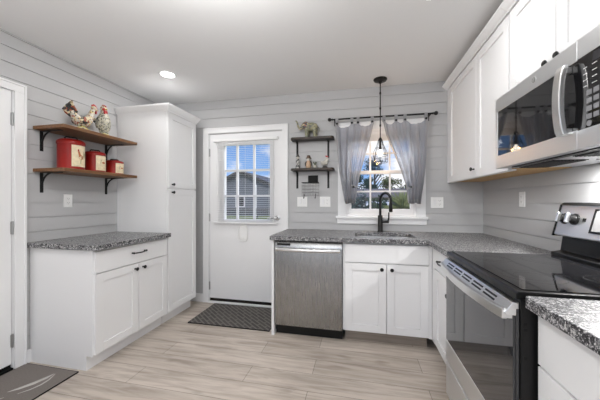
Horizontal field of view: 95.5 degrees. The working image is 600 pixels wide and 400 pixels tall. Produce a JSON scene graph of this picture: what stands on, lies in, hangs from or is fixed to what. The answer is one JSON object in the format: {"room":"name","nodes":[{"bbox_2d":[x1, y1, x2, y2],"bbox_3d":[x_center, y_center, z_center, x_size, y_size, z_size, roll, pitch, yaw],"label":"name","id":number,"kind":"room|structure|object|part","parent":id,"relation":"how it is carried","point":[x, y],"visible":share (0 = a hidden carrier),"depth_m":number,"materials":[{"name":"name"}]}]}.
{"room":"kitchen","nodes":[
{"label":"kitchen","id":0,"kind":"room"},
{"bbox_2d":[0,31,153,349],"bbox_3d":[-2.405,0.011,0.835,0.120,2.440,5.400,0,0,12],"label":"wall","id":1,"kind":"structure","parent":0,"point":[51,82],"depth_m":2.29,"materials":[{"name":"grey paint"}]},
{"bbox_2d":[0,87,13,375],"bbox_3d":[-2.199,0.215,1.592,0.178,2.030,0.824,0,0,12],"label":"door","id":2,"kind":"structure","parent":1,"relation":"in","point":[6,116],"depth_m":1.95,"materials":[{"name":"white paint"}]},
{"bbox_2d":[0,77,26,368],"bbox_3d":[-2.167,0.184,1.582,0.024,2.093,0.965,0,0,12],"label":"trim","id":3,"kind":"structure","parent":1,"relation":"attached to","point":[19,90],"depth_m":2.02,"materials":[{"name":"white paint"}]},
{"bbox_2d":[27,349,30,362],"bbox_3d":[-2.489,1.181,0.139,0.014,0.100,4.005,0,0,12],"label":"baseboard","id":4,"kind":"structure","parent":1,"relation":"attached to","point":[28,350],"depth_m":2.07,"materials":[{"name":"white paint"}]},
{"bbox_2d":[63,194,71,206],"bbox_3d":[-2.005,-0.002,2.356,0.008,0.112,0.073,0,0,12],"label":"wall plate","id":5,"kind":"object","parent":1,"relation":"attached to","point":[67,198],"visible":1,"depth_m":2.35,"materials":[{"name":"white plastic"}]},
{"bbox_2d":[66,197,69,204],"bbox_3d":[-2.003,-0.002,2.356,0.003,0.066,0.033,0,0,12],"label":"receptacle","id":6,"kind":"object","parent":5,"relation":"attached to","point":[67,198],"depth_m":2.35,"materials":[{"name":"white plastic"}]},
{"bbox_2d":[0,28,156,103],"bbox_3d":[-2.341,-1.204,0.821,0.012,0.012,5.400,0,0,12],"label":"trim","id":7,"kind":"structure","parent":1,"relation":"attached to","point":[2,30],"depth_m":2.34,"materials":[{"name":"grey paint"}]},
{"bbox_2d":[33,123,136,160],"bbox_3d":[-1.843,-0.487,2.409,0.308,0.186,0.693,0,0,12],"label":"wall shelf","id":8,"kind":"object","parent":1,"relation":"attached to","point":[63,129],"visible":0.94,"depth_m":2.27,"materials":[{"name":"brown wood"}]},
{"bbox_2d":[62,100,97,129],"bbox_3d":[-1.863,-0.723,2.333,0.132,0.284,0.289,0,0,12],"label":"rooster figurine","id":9,"kind":"object","parent":8,"relation":"on","point":[84,122],"visible":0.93,"depth_m":2.28,"materials":[{"name":"ceramic"}]},
{"bbox_2d":[93,105,110,134],"bbox_3d":[-1.831,-0.736,2.533,0.155,0.310,0.132,0,0,12],"label":"rooster figurine","id":10,"kind":"object","parent":8,"relation":"on","point":[102,122],"visible":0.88,"depth_m":2.50,"materials":[{"name":"ceramic"}]},
{"bbox_2d":[33,167,136,193],"bbox_3d":[-1.843,-0.159,2.409,0.308,0.186,0.693,0,0,12],"label":"wall shelf","id":11,"kind":"object","parent":1,"relation":"attached to","point":[61,170],"visible":1,"depth_m":2.24,"materials":[{"name":"brown wood"}]},
{"bbox_2d":[56,136,85,169],"bbox_3d":[-1.882,-0.391,2.240,0.190,0.276,0.190,0,0,12],"label":"canister","id":12,"kind":"object","parent":11,"relation":"on","point":[70,153],"visible":0.79,"depth_m":2.17,"materials":[{"name":"red metal"}]},
{"bbox_3d":[-1.882,-0.482,2.240,0.190,0.042,0.190,0,0,12],"label":"lid","id":13,"kind":"part","parent":12,"relation":"part of","materials":[{"name":"red metal"}]},
{"bbox_2d":[85,149,105,171],"bbox_3d":[-1.837,-0.356,2.442,0.165,0.208,0.165,0,0,12],"label":"canister","id":14,"kind":"object","parent":11,"relation":"on","point":[95,160],"visible":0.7,"depth_m":2.38,"materials":[{"name":"red metal"}]},
{"bbox_3d":[-1.837,-0.424,2.442,0.165,0.031,0.165,0,0,12],"label":"lid","id":15,"kind":"part","parent":14,"relation":"part of","materials":[{"name":"red metal"}]},
{"bbox_2d":[106,159,123,173],"bbox_3d":[-1.795,-0.328,2.636,0.154,0.152,0.154,0,0,12],"label":"canister","id":16,"kind":"object","parent":11,"relation":"on","point":[112,165],"visible":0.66,"depth_m":2.58,"materials":[{"name":"red metal"}]},
{"bbox_3d":[-1.795,-0.377,2.636,0.154,0.023,0.154,0,0,12],"label":"lid","id":17,"kind":"part","parent":16,"relation":"part of","materials":[{"name":"red metal"}]},
{"bbox_2d":[30,301,449,399],"bbox_3d":[-0.563,1.280,0.431,3.892,0.100,5.640,0,0,12],"label":"floor","id":18,"kind":"structure","parent":0,"point":[178,359],"depth_m":2.01,"materials":[{"name":"wood"}]},
{"bbox_2d":[0,363,78,399],"bbox_3d":[-1.913,1.224,1.605,0.488,0.012,0.823,0,0,12],"label":"doormat","id":19,"kind":"object","parent":18,"relation":"on","point":[29,381],"visible":1,"depth_m":1.85,"materials":[{"name":"black rubber"}]},
{"bbox_2d":[30,238,166,370],"bbox_3d":[-1.669,0.793,2.391,0.644,0.874,0.765,0,0,12],"label":"base cabinet","id":20,"kind":"object","parent":18,"relation":"on","point":[86,307],"visible":0.97,"depth_m":2.06,"materials":[{"name":"white paint"}]},
{"bbox_2d":[27,231,170,250],"bbox_3d":[-1.673,0.336,2.377,0.646,0.038,0.790,0,0,12],"label":"countertop","id":21,"kind":"structure","parent":20,"relation":"on","point":[94,242],"depth_m":2.18,"materials":[{"name":"stone"}]},
{"bbox_3d":[-1.440,0.823,2.155,0.020,0.579,0.390,0,0,12],"label":"door","id":22,"kind":"part","parent":20,"relation":"part of","materials":[{"name":"white paint"}]},
{"bbox_3d":[-1.401,0.447,2.331,0.020,0.156,0.750,0,0,12],"label":"drawer","id":23,"kind":"part","parent":20,"relation":"part of","materials":[{"name":"white paint"}]},
{"bbox_3d":[-1.359,0.823,2.526,0.020,0.579,0.352,0,0,12],"label":"door","id":24,"kind":"part","parent":20,"relation":"part of","materials":[{"name":"white paint"}]},
{"bbox_2d":[114,103,200,323],"bbox_3d":[-1.537,0.135,2.997,0.643,2.192,0.545,0,0,12],"label":"pantry cabinet","id":25,"kind":"object","parent":18,"relation":"on","point":[161,198],"visible":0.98,"depth_m":2.79,"materials":[{"name":"white paint"}]},
{"bbox_3d":[-1.537,-0.925,2.997,0.643,0.072,0.545,0,0,12],"label":"crown moulding","id":26,"kind":"part","parent":25,"relation":"part of","materials":[{"name":"white paint"}]},
{"bbox_3d":[-1.268,-0.509,2.938,0.020,0.756,0.465,0,0,12],"label":"door","id":27,"kind":"part","parent":25,"relation":"part of","materials":[{"name":"white paint"}]},
{"bbox_3d":[-1.268,0.495,2.938,0.020,1.234,0.465,0,0,12],"label":"door","id":28,"kind":"part","parent":25,"relation":"part of","materials":[{"name":"white paint"}]},
{"bbox_2d":[188,303,270,331],"bbox_3d":[-0.654,1.225,2.911,0.863,0.010,0.525,0,0,12],"label":"doormat","id":29,"kind":"object","parent":18,"relation":"on","point":[217,314],"visible":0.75,"depth_m":2.85,"materials":[{"name":"grey fabric"}]},
{"bbox_2d":[271,240,275,334],"bbox_3d":[-0.185,0.793,2.797,0.024,0.874,0.609,0,0,12],"label":"end panel","id":30,"kind":"object","parent":18,"relation":"on","point":[273,325],"visible":0.24,"depth_m":2.50,"materials":[{"name":"white paint"}]},
{"bbox_2d":[275,240,342,338],"bbox_3d":[0.121,0.794,2.674,0.614,0.863,0.624,0,0,12],"label":"dishwasher","id":31,"kind":"object","parent":18,"relation":"on","point":[308,274],"visible":0.99,"depth_m":2.43,"materials":[{"name":"silver metal"}]},
{"bbox_3d":[0.059,0.434,2.394,0.583,0.034,0.050,0,0,12],"label":"handle","id":32,"kind":"part","parent":31,"relation":"part of","materials":[{"name":"silver metal"}]},
{"bbox_3d":[0.085,1.182,2.510,0.610,0.087,0.060,0,0,12],"label":"kick plate","id":33,"kind":"part","parent":31,"relation":"part of","materials":[{"name":"black plastic"}]},
{"bbox_2d":[343,242,431,346],"bbox_3d":[0.783,0.793,2.570,0.718,0.874,0.637,0,0,12],"label":"base cabinet","id":34,"kind":"object","parent":18,"relation":"on","point":[387,288],"visible":1,"depth_m":2.29,"materials":[{"name":"white paint"}]},
{"bbox_3d":[0.560,0.826,2.334,0.341,0.585,0.020,0,0,12],"label":"door","id":35,"kind":"part","parent":34,"relation":"part of","materials":[{"name":"white paint"}]},
{"bbox_3d":[0.722,0.447,2.299,0.673,0.156,0.020,0,0,12],"label":"false drawer","id":36,"kind":"part","parent":34,"relation":"part of","materials":[{"name":"white paint"}]},
{"bbox_3d":[0.891,0.826,2.262,0.326,0.585,0.020,0,0,12],"label":"door","id":37,"kind":"part","parent":34,"relation":"part of","materials":[{"name":"white paint"}]},
{"bbox_2d":[270,229,550,257],"bbox_3d":[0.703,0.336,2.316,1.984,0.038,1.170,0,0,12],"label":"countertop","id":38,"kind":"structure","parent":34,"relation":"on","point":[443,242],"depth_m":2.30,"materials":[{"name":"stone"}]},
{"bbox_2d":[356,236,408,237],"bbox_3d":[0.778,0.449,2.532,0.565,0.186,0.430,0,0,12],"label":"sink","id":39,"kind":"object","parent":38,"relation":"in","point":[356,236],"visible":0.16,"depth_m":2.73,"materials":[{"name":"silver metal"}]},
{"bbox_2d":[377,192,392,231],"bbox_3d":[0.873,0.112,2.742,0.098,0.408,0.196,0,0,-29],"label":"faucet","id":40,"kind":"object","parent":38,"relation":"on","point":[381,221],"visible":1,"depth_m":2.77,"materials":[{"name":"black metal"}]},
{"bbox_3d":[0.854,0.029,2.725,0.026,0.243,0.176,0,0,-25],"label":"spout","id":41,"kind":"part","parent":40,"relation":"part of","materials":[{"name":"black metal"}]},
{"bbox_3d":[0.873,0.170,2.777,0.076,0.110,0.030,0,0,21],"label":"lever","id":42,"kind":"part","parent":40,"relation":"part of","materials":[{"name":"black metal"}]},
{"bbox_2d":[432,248,447,363],"bbox_3d":[1.293,0.793,1.887,0.644,0.874,0.570,0,0,12],"label":"base cabinet","id":43,"kind":"object","parent":18,"relation":"on","point":[438,276],"visible":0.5,"depth_m":2.04,"materials":[{"name":"white paint"}]},
{"bbox_3d":[1.015,0.826,1.904,0.020,0.585,0.470,0,0,12],"label":"door","id":44,"kind":"part","parent":43,"relation":"part of","materials":[{"name":"white paint"}]},
{"bbox_3d":[1.015,0.447,1.904,0.020,0.156,0.470,0,0,12],"label":"drawer","id":45,"kind":"part","parent":43,"relation":"part of","materials":[{"name":"white paint"}]},
{"bbox_2d":[441,202,599,399],"bbox_3d":[1.094,0.620,1.235,0.704,1.222,0.763,0,0,12],"label":"range","id":46,"kind":"object","parent":18,"relation":"on","point":[492,335],"visible":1,"depth_m":1.19,"materials":[{"name":"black metal"}]},
{"bbox_3d":[0.819,1.069,1.296,0.017,0.193,0.746,0,0,12],"label":"storage drawer","id":47,"kind":"part","parent":46,"relation":"part of","materials":[{"name":"silver metal"}]},
{"bbox_3d":[0.772,0.391,1.306,0.046,0.036,0.734,0,0,12],"label":"handle","id":48,"kind":"part","parent":46,"relation":"part of","materials":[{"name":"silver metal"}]},
{"bbox_3d":[0.806,0.370,1.298,0.043,0.046,0.746,0,0,12],"label":"trim","id":49,"kind":"part","parent":46,"relation":"part of","materials":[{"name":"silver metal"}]},
{"bbox_3d":[0.823,0.664,1.295,0.009,0.592,0.750,0,0,12],"label":"oven door","id":50,"kind":"part","parent":46,"relation":"part of","materials":[{"name":"metal"}]},
{"bbox_2d":[447,251,599,300],"bbox_3d":[1.080,0.320,1.238,0.541,0.027,0.762,0,0,12],"label":"cooktop","id":51,"kind":"object","parent":46,"relation":"in","point":[515,276],"depth_m":1.15,"materials":[{"name":"black glass"}]},
{"bbox_3d":[1.432,0.095,1.485,0.042,0.060,0.060,0,0,12],"label":"knob","id":52,"kind":"part","parent":46,"relation":"part of","materials":[{"name":"black plastic"}]},
{"bbox_3d":[1.417,0.095,1.419,0.042,0.060,0.060,0,0,12],"label":"knob","id":53,"kind":"part","parent":46,"relation":"part of","materials":[{"name":"black plastic"}]},
{"bbox_3d":[1.394,0.102,1.169,0.090,0.188,0.762,0,0,12],"label":"backguard trim","id":54,"kind":"part","parent":46,"relation":"part of","materials":[{"name":"black plastic"}]},
{"bbox_3d":[1.396,0.102,1.169,0.081,0.176,0.750,0,0,12],"label":"control panel","id":55,"kind":"part","parent":46,"relation":"part of","materials":[{"name":"silver metal"}]},
{"bbox_2d":[538,316,599,399],"bbox_3d":[0.966,0.793,0.396,0.644,0.874,0.908,0,0,12],"label":"base cabinet","id":56,"kind":"object","parent":18,"relation":"on","point":[568,369],"visible":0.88,"depth_m":0.78,"materials":[{"name":"white paint"}]},
{"bbox_3d":[0.747,0.832,0.678,0.020,0.574,0.447,0,0,12],"label":"door","id":57,"kind":"part","parent":56,"relation":"part of","materials":[{"name":"white paint"}]},
{"bbox_2d":[526,296,599,354],"bbox_3d":[0.966,0.336,0.393,0.646,0.038,0.922,0,0,12],"label":"countertop","id":58,"kind":"structure","parent":56,"relation":"on","point":[579,319],"depth_m":0.77,"materials":[{"name":"stone"}]},
{"bbox_2d":[0,0,503,104],"bbox_3d":[-0.563,-1.284,0.431,3.892,0.150,5.640,0,0,12],"label":"ceiling","id":59,"kind":"structure","parent":0,"point":[217,50],"depth_m":2.05,"materials":[{"name":"white paint"}]},
{"bbox_2d":[158,70,176,78],"bbox_3d":[-1.266,-1.206,2.607,0.168,0.006,0.168,0,0,12],"label":"recessed light","id":60,"kind":"object","parent":59,"relation":"in","point":[163,73],"visible":1,"depth_m":2.60,"materials":[{"name":"white paint"}]},
{"bbox_2d":[373,76,387,163],"bbox_3d":[0.797,-0.794,2.707,0.148,0.829,0.148,0,0,35],"label":"pendant lamp","id":61,"kind":"object","parent":59,"relation":"hanging from","point":[381,79],"visible":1,"depth_m":2.70,"materials":[{"name":"brown metal"}]},
{"bbox_3d":[0.797,-0.899,2.707,0.018,0.560,0.017,0,0,12],"label":"rod","id":62,"kind":"part","parent":61,"relation":"part of","materials":[{"name":"brown metal"}]},
{"bbox_2d":[174,81,483,292],"bbox_3d":[0.028,0.011,3.127,3.892,2.440,0.120,0,0,12],"label":"wall","id":63,"kind":"structure","parent":0,"point":[462,210],"depth_m":2.99,"materials":[{"name":"grey paint"}]},
{"bbox_2d":[190,293,202,301],"bbox_3d":[-1.475,1.181,3.388,0.603,0.100,0.014,0,0,12],"label":"baseboard","id":64,"kind":"structure","parent":63,"relation":"attached to","point":[199,296],"depth_m":3.33,"materials":[{"name":"white paint"}]},
{"bbox_2d":[208,131,281,307],"bbox_3d":[-0.646,0.212,3.246,0.937,2.036,0.175,0,0,12],"label":"door","id":65,"kind":"structure","parent":63,"relation":"in","point":[240,272],"depth_m":3.23,"materials":[{"name":"white paint"}]},
{"bbox_2d":[238,224,247,241],"bbox_3d":[-0.674,0.371,3.203,0.122,0.217,0.046,0,0,12],"label":"loop","id":66,"kind":"object","parent":65,"relation":"hanging from","point":[243,230],"visible":1,"depth_m":3.21,"materials":[{"name":"white plastic"}]},
{"bbox_3d":[-0.671,0.378,3.220,0.094,0.175,0.012,0,0,12],"label":"plate","id":67,"kind":"part","parent":66,"relation":"part of","materials":[{"name":"white plastic"}]},
{"bbox_2d":[213,136,277,223],"bbox_3d":[-0.643,-0.236,3.184,0.804,1.003,0.043,0,0,12],"label":"mini blind","id":68,"kind":"object","parent":65,"relation":"attached to","point":[266,137],"visible":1,"depth_m":3.19,"materials":[{"name":"white plastic"}]},
{"bbox_3d":[-0.642,-0.230,3.189,0.582,0.960,0.002,0,0,12],"label":"ladder cord","id":69,"kind":"part","parent":68,"relation":"part of","materials":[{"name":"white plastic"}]},
{"bbox_3d":[-0.643,0.257,3.191,0.800,0.018,0.030,0,0,12],"label":"rail","id":70,"kind":"part","parent":68,"relation":"part of","materials":[{"name":"white plastic"}]},
{"bbox_3d":[-0.627,-0.222,3.211,0.660,0.975,0.012,0,0,12],"label":"glazing frame","id":71,"kind":"part","parent":65,"relation":"part of","materials":[{"name":"white paint"}]},
{"bbox_3d":[-0.301,0.196,3.113,0.139,0.059,0.063,0,0,12],"label":"lever handle","id":72,"kind":"part","parent":65,"relation":"part of","materials":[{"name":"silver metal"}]},
{"bbox_2d":[203,123,287,302],"bbox_3d":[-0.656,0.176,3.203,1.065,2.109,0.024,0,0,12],"label":"trim","id":73,"kind":"structure","parent":63,"relation":"attached to","point":[284,127],"depth_m":3.29,"materials":[{"name":"white paint"}]},
{"bbox_2d":[297,197,307,206],"bbox_3d":[0.026,0.009,3.059,0.118,0.112,0.012,0,0,12],"label":"wall plate","id":74,"kind":"object","parent":63,"relation":"attached to","point":[301,202],"visible":1,"depth_m":3.06,"materials":[{"name":"white plastic"}]},
{"bbox_2d":[302,175,318,198],"bbox_3d":[0.111,-0.154,2.990,0.182,0.258,0.105,0,0,12],"label":"wire basket","id":75,"kind":"object","parent":63,"relation":"attached to","point":[312,179],"visible":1,"depth_m":3.02,"materials":[{"name":"grey metal"}]},
{"bbox_2d":[291,135,334,157],"bbox_3d":[0.134,-0.582,2.974,0.472,0.214,0.137,0,0,12],"label":"wall shelf","id":76,"kind":"object","parent":63,"relation":"attached to","point":[312,138],"visible":0.98,"depth_m":2.95,"materials":[{"name":"wood"}]},
{"bbox_2d":[295,121,319,136],"bbox_3d":[0.082,-0.790,2.982,0.276,0.201,0.100,0,0,12],"label":"elephant figurine","id":77,"kind":"object","parent":76,"relation":"on","point":[308,127],"visible":0.92,"depth_m":2.94,"materials":[{"name":"ceramic"}]},
{"bbox_3d":[0.154,-0.740,2.943,0.052,0.100,0.052,0,0,12],"label":"leg","id":78,"kind":"part","parent":77,"relation":"part of","materials":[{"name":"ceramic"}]},
{"bbox_2d":[291,167,334,188],"bbox_3d":[0.134,-0.246,2.974,0.472,0.214,0.137,0,0,12],"label":"wall shelf","id":79,"kind":"object","parent":63,"relation":"attached to","point":[327,169],"visible":1,"depth_m":2.95,"materials":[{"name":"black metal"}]},
{"bbox_2d":[296,154,299,167],"bbox_3d":[-0.024,-0.433,3.010,0.052,0.158,0.052,0,0,12],"label":"figurine","id":80,"kind":"object","parent":79,"relation":"on","point":[297,156],"visible":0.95,"depth_m":2.99,"materials":[{"name":"ceramic"}]},
{"bbox_2d":[305,155,311,167],"bbox_3d":[0.093,-0.427,2.985,0.065,0.146,0.065,0,0,-33],"label":"figurine","id":81,"kind":"object","parent":79,"relation":"on","point":[308,163],"visible":0.93,"depth_m":2.97,"materials":[{"name":"beige ceramic"}]},
{"bbox_2d":[321,156,328,167],"bbox_3d":[0.266,-0.423,2.946,0.087,0.138,0.056,0,0,12],"label":"figurine","id":82,"kind":"object","parent":79,"relation":"on","point":[325,162],"visible":0.94,"depth_m":2.93,"materials":[{"name":"grey ceramic"}]},
{"bbox_2d":[320,197,330,206],"bbox_3d":[0.277,0.009,3.004,0.118,0.112,0.012,0,0,12],"label":"wall plate","id":83,"kind":"object","parent":63,"relation":"attached to","point":[324,201],"visible":1,"depth_m":3.00,"materials":[{"name":"white plastic"}]},
{"bbox_2d":[346,129,415,215],"bbox_3d":[0.863,-0.302,2.944,0.725,0.925,0.118,0,0,12],"label":"window","id":84,"kind":"structure","parent":63,"relation":"in","point":[412,211],"depth_m":2.92,"materials":[{"name":"white paint"}]},
{"bbox_2d":[369,131,387,141],"bbox_3d":[0.856,-0.690,2.910,0.665,0.096,0.039,0,0,12],"label":"raised blind","id":85,"kind":"object","parent":84,"relation":"attached to","point":[375,136],"visible":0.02,"depth_m":2.90,"materials":[{"name":"white fabric"}]},
{"bbox_3d":[0.859,-0.092,2.924,0.673,0.466,0.030,0,0,12],"label":"sash","id":86,"kind":"part","parent":84,"relation":"part of","materials":[{"name":"white paint"}]},
{"bbox_2d":[338,118,425,216],"bbox_3d":[0.848,-0.338,2.876,0.889,1.017,0.018,0,0,12],"label":"trim","id":87,"kind":"structure","parent":63,"relation":"attached to","point":[420,208],"depth_m":2.87,"materials":[{"name":"white paint"}]},
{"bbox_2d":[336,216,427,224],"bbox_3d":[0.845,0.204,2.866,0.931,0.083,0.042,0,0,12],"label":"window sill","id":88,"kind":"structure","parent":63,"relation":"attached to","point":[395,220],"depth_m":2.86,"materials":[{"name":"white paint"}]},
{"bbox_2d":[328,111,437,125],"bbox_3d":[0.836,-0.853,2.833,1.089,0.071,0.105,0,0,12],"label":"curtain rod","id":89,"kind":"object","parent":63,"relation":"attached to","point":[435,112],"visible":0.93,"depth_m":2.79,"materials":[{"name":"black metal"}]},
{"bbox_2d":[335,116,373,203],"bbox_3d":[0.569,-0.424,2.854,0.404,0.912,0.136,0,0,12],"label":"curtain","id":90,"kind":"object","parent":89,"relation":"hanging from","point":[352,141],"visible":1,"depth_m":2.86,"materials":[{"name":"white fabric"}]},
{"bbox_2d":[382,112,427,203],"bbox_3d":[1.056,-0.423,2.748,0.431,0.910,0.133,0,0,12],"label":"curtain","id":91,"kind":"object","parent":89,"relation":"hanging from","point":[408,142],"visible":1,"depth_m":2.73,"materials":[{"name":"white fabric"}]},
{"bbox_2d":[431,197,442,207],"bbox_3d":[1.390,0.015,2.760,0.118,0.112,0.012,0,0,12],"label":"wall plate","id":92,"kind":"object","parent":63,"relation":"attached to","point":[436,202],"visible":1,"depth_m":2.76,"materials":[{"name":"white plastic"}]},
{"bbox_2d":[483,163,599,250],"bbox_3d":[1.279,0.011,0.026,0.120,2.440,5.400,0,0,12],"label":"wall","id":93,"kind":"structure","parent":0,"point":[532,224],"depth_m":1.88,"materials":[{"name":"grey paint"}]},
{"bbox_2d":[442,6,571,182],"bbox_3d":[1.491,-0.668,2.147,0.370,0.978,1.162,0,0,12],"label":"upper cabinet","id":94,"kind":"object","parent":93,"relation":"attached to","point":[481,77],"visible":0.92,"depth_m":2.01,"materials":[{"name":"white paint"}]},
{"bbox_3d":[1.410,-0.642,2.371,0.020,0.924,0.629,0,0,12],"label":"door","id":95,"kind":"part","parent":94,"relation":"part of","materials":[{"name":"white paint"}]},
{"bbox_3d":[1.343,-1.135,2.180,0.068,0.045,1.162,0,0,12],"label":"crown moulding","id":96,"kind":"part","parent":94,"relation":"part of","materials":[{"name":"white paint"}]},
{"bbox_3d":[1.386,-0.184,2.170,0.020,0.008,1.161,0,0,12],"label":"rail","id":97,"kind":"part","parent":94,"relation":"part of","materials":[{"name":"white paint"}]},
{"bbox_3d":[1.292,-0.642,1.835,0.020,0.924,0.455,0,0,12],"label":"door","id":98,"kind":"part","parent":94,"relation":"part of","materials":[{"name":"white paint"}]},
{"bbox_3d":[1.521,-0.191,2.140,0.293,0.006,1.157,0,0,12],"label":"panel","id":99,"kind":"part","parent":94,"relation":"part of","materials":[{"name":"brown wood"}]},
{"bbox_2d":[519,192,524,206],"bbox_3d":[1.652,-0.013,2.029,0.008,0.112,0.073,0,0,12],"label":"wall plate","id":100,"kind":"object","parent":93,"relation":"attached to","point":[521,194],"visible":1,"depth_m":2.02,"materials":[{"name":"white plastic"}]},
{"bbox_2d":[500,0,599,89],"bbox_3d":[1.283,-0.879,1.201,0.370,0.556,0.772,0,0,12],"label":"upper cabinet","id":101,"kind":"object","parent":93,"relation":"attached to","point":[540,30],"visible":0.54,"depth_m":1.32,"materials":[{"name":"white paint"}]},
{"bbox_3d":[1.136,-1.135,1.233,0.068,0.045,0.772,0,0,12],"label":"crown moulding","id":102,"kind":"part","parent":101,"relation":"part of","materials":[{"name":"white paint"}]},
{"bbox_3d":[1.199,-0.855,1.409,0.020,0.499,0.381,0,0,12],"label":"door","id":103,"kind":"part","parent":101,"relation":"part of","materials":[{"name":"white paint"}]},
{"bbox_2d":[496,24,599,168],"bbox_3d":[1.246,-0.390,1.204,0.442,0.408,0.758,0,0,12],"label":"microwave","id":104,"kind":"object","parent":101,"relation":"attached to","point":[551,118],"visible":1,"depth_m":1.14,"materials":[{"name":"silver metal"}]},
{"bbox_3d":[1.011,-0.383,1.050,0.050,0.266,0.040,0,0,12],"label":"handle","id":105,"kind":"part","parent":104,"relation":"part of","materials":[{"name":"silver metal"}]},
{"bbox_3d":[1.023,-0.557,0.935,0.030,0.073,0.138,0,0,12],"label":"trim","id":106,"kind":"part","parent":104,"relation":"part of","materials":[{"name":"silver metal"}]},
{"bbox_3d":[1.023,-0.224,0.935,0.030,0.069,0.138,0,0,12],"label":"trim","id":107,"kind":"part","parent":104,"relation":"part of","materials":[{"name":"silver metal"}]},
{"bbox_3d":[1.024,-0.390,0.935,0.028,0.262,0.138,0,0,12],"label":"control panel","id":108,"kind":"part","parent":104,"relation":"part of","materials":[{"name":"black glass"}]},
{"bbox_3d":[1.117,-0.855,1.037,0.020,0.499,0.369,0,0,12],"label":"door","id":109,"kind":"part","parent":101,"relation":"part of","materials":[{"name":"white paint"}]},
{"label":"outside","id":110,"kind":"structure","parent":0,"visible":0},
{"bbox_2d":[227,216,269,218],"bbox_3d":[10.015,1.751,45.665,120.000,0.200,86.500,0,0,12],"label":"ground","id":111,"kind":"structure","parent":110,"point":[228,217],"depth_m":27.16,"materials":[{"name":"green plant"}]},
{"bbox_2d":[227,172,269,215],"bbox_3d":[-4.890,-0.875,35.819,10.540,5.050,12.720,0,0,12],"label":"house","id":112,"kind":"structure","parent":111,"relation":"on","point":[246,180],"depth_m":29.91,"materials":[{"name":"grey"}]},
{"bbox_3d":[-6.621,0.081,30.026,0.900,1.000,0.020,0,0,12],"label":"pane","id":113,"kind":"part","parent":112,"relation":"part of","materials":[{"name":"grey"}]},
{"bbox_2d":[227,208,269,218],"bbox_3d":[-5.833,1.151,25.916,11.500,1.000,0.130,0,0,12],"label":"fence","id":114,"kind":"object","parent":111,"relation":"on","point":[266,211],"visible":0.27,"depth_m":25.61,"materials":[{"name":"grey wood"}]},
{"bbox_2d":[351,189,375,208],"bbox_3d":[1.463,0.674,7.009,1.395,1.966,0.918,0,0,2],"label":"shrub","id":115,"kind":"object","parent":111,"relation":"on","point":[361,197],"visible":0.09,"depth_m":6.96,"materials":[{"name":"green plant"}]},
{"bbox_2d":[357,175,373,188],"bbox_3d":[8.466,-1.527,41.027,3.360,6.367,5.404,0,0,-34],"label":"tree","id":116,"kind":"object","parent":111,"relation":"on","point":[361,176],"visible":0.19,"depth_m":40.10,"materials":[{"name":"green plant"}]},
{"bbox_2d":[363,177,377,188],"bbox_3d":[12.030,-1.258,46.416,2.625,5.828,2.322,0,0,12],"label":"tree","id":117,"kind":"object","parent":111,"relation":"on","point":[367,179],"visible":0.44,"depth_m":46.18,"materials":[{"name":"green plant"}]},
{"bbox_2d":[363,157,383,188],"bbox_3d":[14.059,-3.469,52.032,4.194,10.250,3.502,0,0,12],"label":"tree","id":118,"kind":"object","parent":111,"relation":"on","point":[374,165],"visible":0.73,"depth_m":51.84,"materials":[{"name":"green plant"}]},
{"bbox_3d":[14.059,-6.437,52.032,4.194,4.314,3.502,0,0,12],"label":"crown","id":119,"kind":"part","parent":118,"relation":"part of","materials":[{"name":"green plant"}]},
{"bbox_2d":[367,194,386,208],"bbox_3d":[1.750,0.749,6.044,0.882,1.812,0.808,0,0,12],"label":"shrub","id":120,"kind":"object","parent":111,"relation":"on","point":[384,203],"visible":0.02,"depth_m":6.07,"materials":[{"name":"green plant"}]},
{"bbox_2d":[365,201,388,208],"bbox_3d":[5.405,0.841,19.275,1.800,1.620,4.230,0,0,12],"label":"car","id":121,"kind":"object","parent":111,"relation":"on","point":[387,202],"visible":0.02,"depth_m":17.54,"materials":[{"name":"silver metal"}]},
{"bbox_2d":[352,188,406,208],"bbox_3d":[9.940,0.066,33.652,16.000,3.170,7.200,0,0,12],"label":"building","id":122,"kind":"structure","parent":111,"relation":"on","point":[373,194],"depth_m":31.33,"materials":[{"name":"grey"}]},
{"bbox_2d":[380,176,405,188],"bbox_3d":[14.118,-1.167,42.148,3.645,5.647,4.600,0,0,-38],"label":"tree","id":123,"kind":"object","parent":111,"relation":"on","point":[385,182],"visible":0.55,"depth_m":41.69,"materials":[{"name":"green plant"}]},
{"bbox_2d":[383,189,409,208],"bbox_3d":[1.965,0.686,5.149,0.871,1.938,0.844,0,0,12],"label":"shrub","id":124,"kind":"object","parent":111,"relation":"on","point":[401,202],"visible":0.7,"depth_m":5.16,"materials":[{"name":"green plant"}]}
]}

